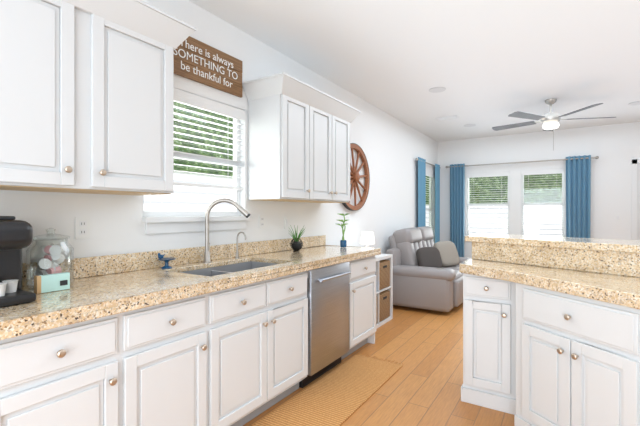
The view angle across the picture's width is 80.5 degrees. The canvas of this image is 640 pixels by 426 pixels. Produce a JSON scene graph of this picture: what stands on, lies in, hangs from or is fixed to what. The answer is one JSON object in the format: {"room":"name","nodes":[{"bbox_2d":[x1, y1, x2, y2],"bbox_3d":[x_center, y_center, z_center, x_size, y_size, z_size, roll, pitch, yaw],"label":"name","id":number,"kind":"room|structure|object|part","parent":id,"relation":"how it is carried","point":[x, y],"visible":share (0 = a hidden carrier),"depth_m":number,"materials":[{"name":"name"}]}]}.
{"room":"kitchen","nodes":[
{"label":"kitchen","id":0,"kind":"room"},
{"bbox_2d":[0,0,437,262],"bbox_3d":[-0.178,-0.087,3.756,0.100,2.700,9.530,0,0,33],"label":"wall","id":1,"kind":"structure","parent":0,"point":[393,148],"depth_m":3.14,"materials":[{"name":"paint"}]},
{"bbox_2d":[0,0,87,191],"bbox_3d":[-1.312,-0.519,1.564,0.342,0.825,0.470,0,0,33],"label":"upper cabinet","id":2,"kind":"object","parent":1,"relation":"attached to","point":[86,96],"depth_m":1.55,"materials":[{"name":"white wood"}]},
{"bbox_2d":[75,217,89,238],"bbox_3d":[-1.247,0.078,1.988,0.008,0.116,0.072,0,0,33],"label":"electrical outlet","id":3,"kind":"object","parent":1,"relation":"attached to","point":[82,227],"visible":1,"depth_m":1.99,"materials":[{"name":"white plastic"}]},
{"bbox_2d":[64,0,179,195],"bbox_3d":[-1.058,-0.519,1.960,0.342,0.825,0.472,0,0,33],"label":"upper cabinet","id":4,"kind":"object","parent":1,"relation":"attached to","point":[131,64],"depth_m":1.85,"materials":[{"name":"white wood"}]},
{"bbox_2d":[142,88,250,233],"bbox_3d":[-0.849,-0.345,2.664,0.140,0.947,0.897,0,0,33],"label":"kitchen window","id":5,"kind":"structure","parent":1,"relation":"in","point":[157,222],"depth_m":2.73,"materials":[{"name":"white"}]},
{"bbox_2d":[174,88,244,189],"bbox_3d":[-0.852,-0.497,2.658,0.056,0.631,0.863,0,0,33],"label":"window blind","id":6,"kind":"object","parent":5,"relation":"attached to","point":[193,100],"visible":0.73,"depth_m":2.70,"materials":[{"name":"white plastic"}]},
{"bbox_2d":[174,36,241,97],"bbox_3d":[-0.812,-1.044,2.647,0.022,0.283,0.740,0,0,33],"label":"sign","id":7,"kind":"object","parent":1,"relation":"attached to","point":[196,60],"visible":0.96,"depth_m":2.67,"materials":[{"name":"brown wood"}]},
{"bbox_2d":[259,215,264,228],"bbox_3d":[-0.486,0.073,3.175,0.008,0.116,0.072,0,0,33],"label":"electrical outlet","id":8,"kind":"object","parent":1,"relation":"attached to","point":[261,221],"visible":1,"depth_m":3.17,"materials":[{"name":"white plastic"}]},
{"bbox_2d":[247,88,311,202],"bbox_3d":[-0.331,-0.519,3.094,0.342,0.825,0.371,0,0,33],"label":"upper cabinet","id":9,"kind":"object","parent":1,"relation":"attached to","point":[279,119],"depth_m":2.96,"materials":[{"name":"white wood"}]},
{"bbox_2d":[312,100,351,202],"bbox_3d":[-0.032,-0.519,3.559,0.342,0.825,0.734,0,0,33],"label":"upper cabinet","id":10,"kind":"object","parent":1,"relation":"attached to","point":[330,128],"depth_m":3.44,"materials":[{"name":"white wood"}]},
{"bbox_2d":[342,143,369,210],"bbox_3d":[0.421,-0.427,4.494,0.092,0.800,0.800,0,0,33],"label":"wheel","id":11,"kind":"object","parent":1,"relation":"attached to","point":[355,176],"depth_m":4.57,"materials":[{"name":"brown wood"}]},
{"bbox_2d":[415,157,440,242],"bbox_3d":[2.006,0.141,6.991,0.078,2.185,1.465,0,0,33],"label":"curtains","id":12,"kind":"object","parent":1,"relation":"attached to","point":[422,162],"visible":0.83,"depth_m":6.72,"materials":[{"name":"blue fabric"}]},
{"bbox_3d":[2.006,-0.907,6.991,0.078,0.050,1.465,0,0,33],"label":"rod","id":13,"kind":"part","parent":12,"relation":"part of","materials":[{"name":"silver metal"}]},
{"bbox_2d":[426,171,433,240],"bbox_3d":[1.981,-0.067,7.117,0.095,1.424,0.884,0,0,33],"label":"window","id":14,"kind":"structure","parent":1,"relation":"in","point":[431,204],"depth_m":7.48,"materials":[{"name":"white"}]},
{"bbox_2d":[426,171,434,241],"bbox_3d":[2.001,-0.075,7.104,0.056,1.396,0.868,0,0,33],"label":"window blind","id":15,"kind":"object","parent":14,"relation":"attached to","point":[428,174],"visible":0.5,"depth_m":7.25,"materials":[{"name":"white plastic"}]},
{"bbox_2d":[243,302,513,425],"bbox_3d":[2.221,1.293,2.217,5.800,0.060,9.530,0,0,33],"label":"floor","id":16,"kind":"structure","parent":0,"point":[422,385],"depth_m":2.87,"materials":[{"name":"brown wood"}]},
{"bbox_2d":[0,258,131,425],"bbox_3d":[-1.173,0.748,1.501,0.652,1.030,0.460,0,0,33],"label":"base cabinet","id":17,"kind":"object","parent":16,"relation":"on","point":[66,355],"depth_m":1.40,"materials":[{"name":"white"}]},
{"bbox_2d":[0,216,35,306],"bbox_3d":[-1.300,0.174,1.443,0.390,0.325,0.255,0,0,33],"label":"coffee maker","id":18,"kind":"object","parent":17,"relation":"on","point":[16,236],"visible":1,"depth_m":1.42,"materials":[{"name":"black plastic"}]},
{"bbox_2d":[26,228,73,288],"bbox_3d":[-1.246,0.202,1.750,0.180,0.270,0.180,0,0,33],"label":"jar","id":19,"kind":"object","parent":17,"relation":"on","point":[51,260],"visible":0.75,"depth_m":1.73,"materials":[{"name":"clear glass"}]},
{"bbox_2d":[34,272,69,293],"bbox_3d":[-1.157,0.301,1.636,0.032,0.072,0.125,0,0,33],"label":"box","id":20,"kind":"object","parent":17,"relation":"on","point":[51,282],"visible":0.94,"depth_m":1.62,"materials":[{"name":"teal"}]},
{"bbox_2d":[80,250,219,425],"bbox_3d":[-0.928,0.748,1.884,0.652,1.030,0.450,0,0,33],"label":"base cabinet","id":21,"kind":"object","parent":16,"relation":"on","point":[176,309],"depth_m":1.80,"materials":[{"name":"white wood"}]},
{"bbox_2d":[168,242,315,425],"bbox_3d":[-0.567,0.748,2.446,0.652,1.030,0.886,0,0,33],"label":"base cabinet","id":22,"kind":"object","parent":16,"relation":"on","point":[235,334],"depth_m":2.36,"materials":[{"name":"white wood"}]},
{"bbox_2d":[158,253,175,268],"bbox_3d":[-0.943,0.288,2.316,0.104,0.097,0.112,0,0,33],"label":"soap dish","id":23,"kind":"object","parent":22,"relation":"on","point":[165,260],"visible":1,"depth_m":2.30,"materials":[{"name":"blue ceramic"}]},
{"bbox_2d":[202,198,250,262],"bbox_3d":[-0.634,0.119,2.665,0.300,0.439,0.336,0,0,33],"label":"faucet","id":24,"kind":"object","parent":22,"relation":"on","point":[225,253],"depth_m":2.68,"materials":[{"name":"silver metal"}]},
{"bbox_2d":[255,238,355,378],"bbox_3d":[-0.158,0.748,3.083,0.652,1.030,0.628,0,0,33],"label":"dishwasher","id":25,"kind":"object","parent":16,"relation":"on","point":[335,265],"depth_m":2.99,"materials":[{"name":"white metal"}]},
{"bbox_2d":[289,225,304,250],"bbox_3d":[-0.208,0.220,3.368,0.157,0.234,0.131,0,0,-9],"label":"air plant","id":26,"kind":"object","parent":25,"relation":"on","point":[296,245],"visible":1,"depth_m":3.35,"materials":[{"name":"green plant"}]},
{"bbox_2d":[252,353,402,425],"bbox_3d":[0.002,1.257,2.457,0.435,0.012,1.989,0,0,33],"label":"rug","id":27,"kind":"object","parent":16,"relation":"on","point":[341,394],"visible":1,"depth_m":2.59,"materials":[{"name":"fabric"}]},
{"bbox_2d":[300,235,380,349],"bbox_3d":[0.164,0.748,3.586,0.652,1.030,0.566,0,0,33],"label":"base cabinet","id":28,"kind":"object","parent":16,"relation":"on","point":[365,256],"depth_m":3.47,"materials":[{"name":"white wood"}]},
{"bbox_2d":[337,213,347,246],"bbox_3d":[0.220,0.171,3.725,0.167,0.333,0.152,0,0,33],"label":"vase","id":29,"kind":"object","parent":28,"relation":"on","point":[343,242],"visible":1,"depth_m":3.71,"materials":[{"name":"blue ceramic"}]},
{"bbox_2d":[375,254,392,328],"bbox_3d":[0.495,0.878,4.298,0.392,0.770,0.774,0,0,33],"label":"cube shelf","id":30,"kind":"object","parent":16,"relation":"on","point":[384,288],"visible":0.17,"depth_m":4.34,"materials":[{"name":"white wood"}]},
{"bbox_2d":[360,232,374,246],"bbox_3d":[0.559,0.357,4.441,0.170,0.270,0.170,0,0,33],"label":"table lamp","id":31,"kind":"object","parent":30,"relation":"on","point":[367,238],"visible":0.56,"depth_m":4.38,"materials":[{"name":"white plastic"}]},
{"bbox_2d":[386,226,471,311],"bbox_3d":[1.645,0.717,5.485,0.949,1.012,1.634,0,0,33],"label":"sofa","id":32,"kind":"object","parent":16,"relation":"on","point":[427,275],"visible":0.85,"depth_m":4.93,"materials":[{"name":"grey leather"}]},
{"bbox_2d":[459,233,639,425],"bbox_3d":[1.785,0.716,1.687,2.398,1.095,2.056,0,0,33],"label":"kitchen island","id":33,"kind":"object","parent":16,"relation":"on","point":[551,330],"visible":1,"depth_m":2.04,"materials":[{"name":"painted wood"},{"name":"granite"},{"name":"nickel"}]},
{"bbox_2d":[189,0,639,141],"bbox_3d":[2.221,-1.467,2.217,5.800,0.060,9.530,0,0,33],"label":"ceiling","id":34,"kind":"structure","parent":0,"point":[488,65],"depth_m":3.41,"materials":[{"name":"white paint"}]},
{"bbox_2d":[429,87,445,92],"bbox_3d":[1.364,-1.432,4.400,0.190,0.006,0.190,0,0,33],"label":"recessed light","id":35,"kind":"object","parent":34,"relation":"in","point":[437,89],"visible":0.98,"depth_m":4.38,"materials":[{"name":"white"}]},
{"bbox_2d":[435,115,458,120],"bbox_3d":[1.923,-1.431,5.717,0.320,0.011,0.170,0,0,33],"label":"ceiling vent","id":36,"kind":"object","parent":34,"relation":"in","point":[447,118],"visible":0.98,"depth_m":5.70,"materials":[{"name":"white metal"}]},
{"bbox_2d":[464,124,475,126],"bbox_3d":[2.450,-1.432,6.186,0.190,0.006,0.190,0,0,33],"label":"recessed light","id":37,"kind":"object","parent":34,"relation":"in","point":[469,125],"visible":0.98,"depth_m":6.19,"materials":[{"name":"white"}]},
{"bbox_2d":[492,98,615,150],"bbox_3d":[2.945,-1.112,4.852,1.391,0.650,1.353,0,0,33],"label":"ceiling fan","id":38,"kind":"object","parent":34,"relation":"hanging from","point":[550,120],"visible":1,"depth_m":4.74,"materials":[{"name":"silver metal"}]},
{"bbox_2d":[628,101,639,105],"bbox_3d":[4.142,-1.432,4.935,0.190,0.006,0.190,0,0,33],"label":"recessed light","id":39,"kind":"object","parent":34,"relation":"in","point":[635,103],"visible":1,"depth_m":4.94,"materials":[{"name":"white"}]},
{"bbox_2d":[438,122,639,257],"bbox_3d":[4.766,-0.087,6.186,5.600,2.700,0.100,0,0,33],"label":"wall","id":40,"kind":"structure","parent":0,"point":[615,148],"depth_m":6.49,"materials":[{"name":"paint"}]},
{"bbox_2d":[464,171,509,241],"bbox_3d":[3.177,-0.103,7.176,0.865,1.332,0.140,0,0,33],"label":"window","id":41,"kind":"structure","parent":40,"relation":"in","point":[468,200],"depth_m":7.23,"materials":[{"name":"white"}]},
{"bbox_2d":[466,172,509,233],"bbox_3d":[3.176,-0.160,7.175,0.753,1.206,0.056,0,0,33],"label":"window blind","id":42,"kind":"object","parent":41,"relation":"attached to","point":[490,174],"visible":0.9,"depth_m":7.16,"materials":[{"name":"white plastic"}]},
{"bbox_2d":[445,155,598,256],"bbox_3d":[3.527,0.141,6.846,2.450,2.185,0.123,0,0,33],"label":"curtains","id":43,"kind":"object","parent":40,"relation":"attached to","point":[578,193],"visible":0.83,"depth_m":6.38,"materials":[{"name":"blue fabric"}]},
{"bbox_3d":[3.529,-0.907,6.850,2.450,0.050,0.113,0,0,33],"label":"rod","id":44,"kind":"part","parent":43,"relation":"part of","materials":[{"name":"silver metal"}]},
{"bbox_2d":[521,168,564,236],"bbox_3d":[3.932,-0.103,6.691,0.770,1.332,0.140,0,0,33],"label":"window","id":45,"kind":"structure","parent":40,"relation":"in","point":[539,204],"depth_m":6.72,"materials":[{"name":"white"}]},
{"bbox_2d":[521,169,563,235],"bbox_3d":[3.932,-0.160,6.690,0.658,1.206,0.056,0,0,33],"label":"window blind","id":46,"kind":"object","parent":45,"relation":"attached to","point":[546,171],"visible":0.94,"depth_m":6.69,"materials":[{"name":"white plastic"}]},
{"bbox_2d":[631,159,639,239],"bbox_3d":[5.362,0.207,5.679,1.055,2.112,0.110,0,0,33],"label":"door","id":47,"kind":"structure","parent":40,"relation":"attached to","point":[635,199],"depth_m":5.97,"materials":[{"name":"white"}]},
{"label":"outside","id":48,"kind":"structure","parent":0,"visible":0},
{"bbox_2d":[144,102,232,210],"bbox_3d":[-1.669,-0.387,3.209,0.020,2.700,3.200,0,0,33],"label":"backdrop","id":49,"kind":"structure","parent":48,"point":[177,198],"depth_m":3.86,"materials":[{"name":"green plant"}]},
{"bbox_2d":[426,173,561,236],"bbox_3d":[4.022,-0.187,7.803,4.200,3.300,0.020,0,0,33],"label":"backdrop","id":50,"kind":"structure","parent":48,"point":[492,185],"depth_m":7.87,"materials":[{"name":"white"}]}
]}

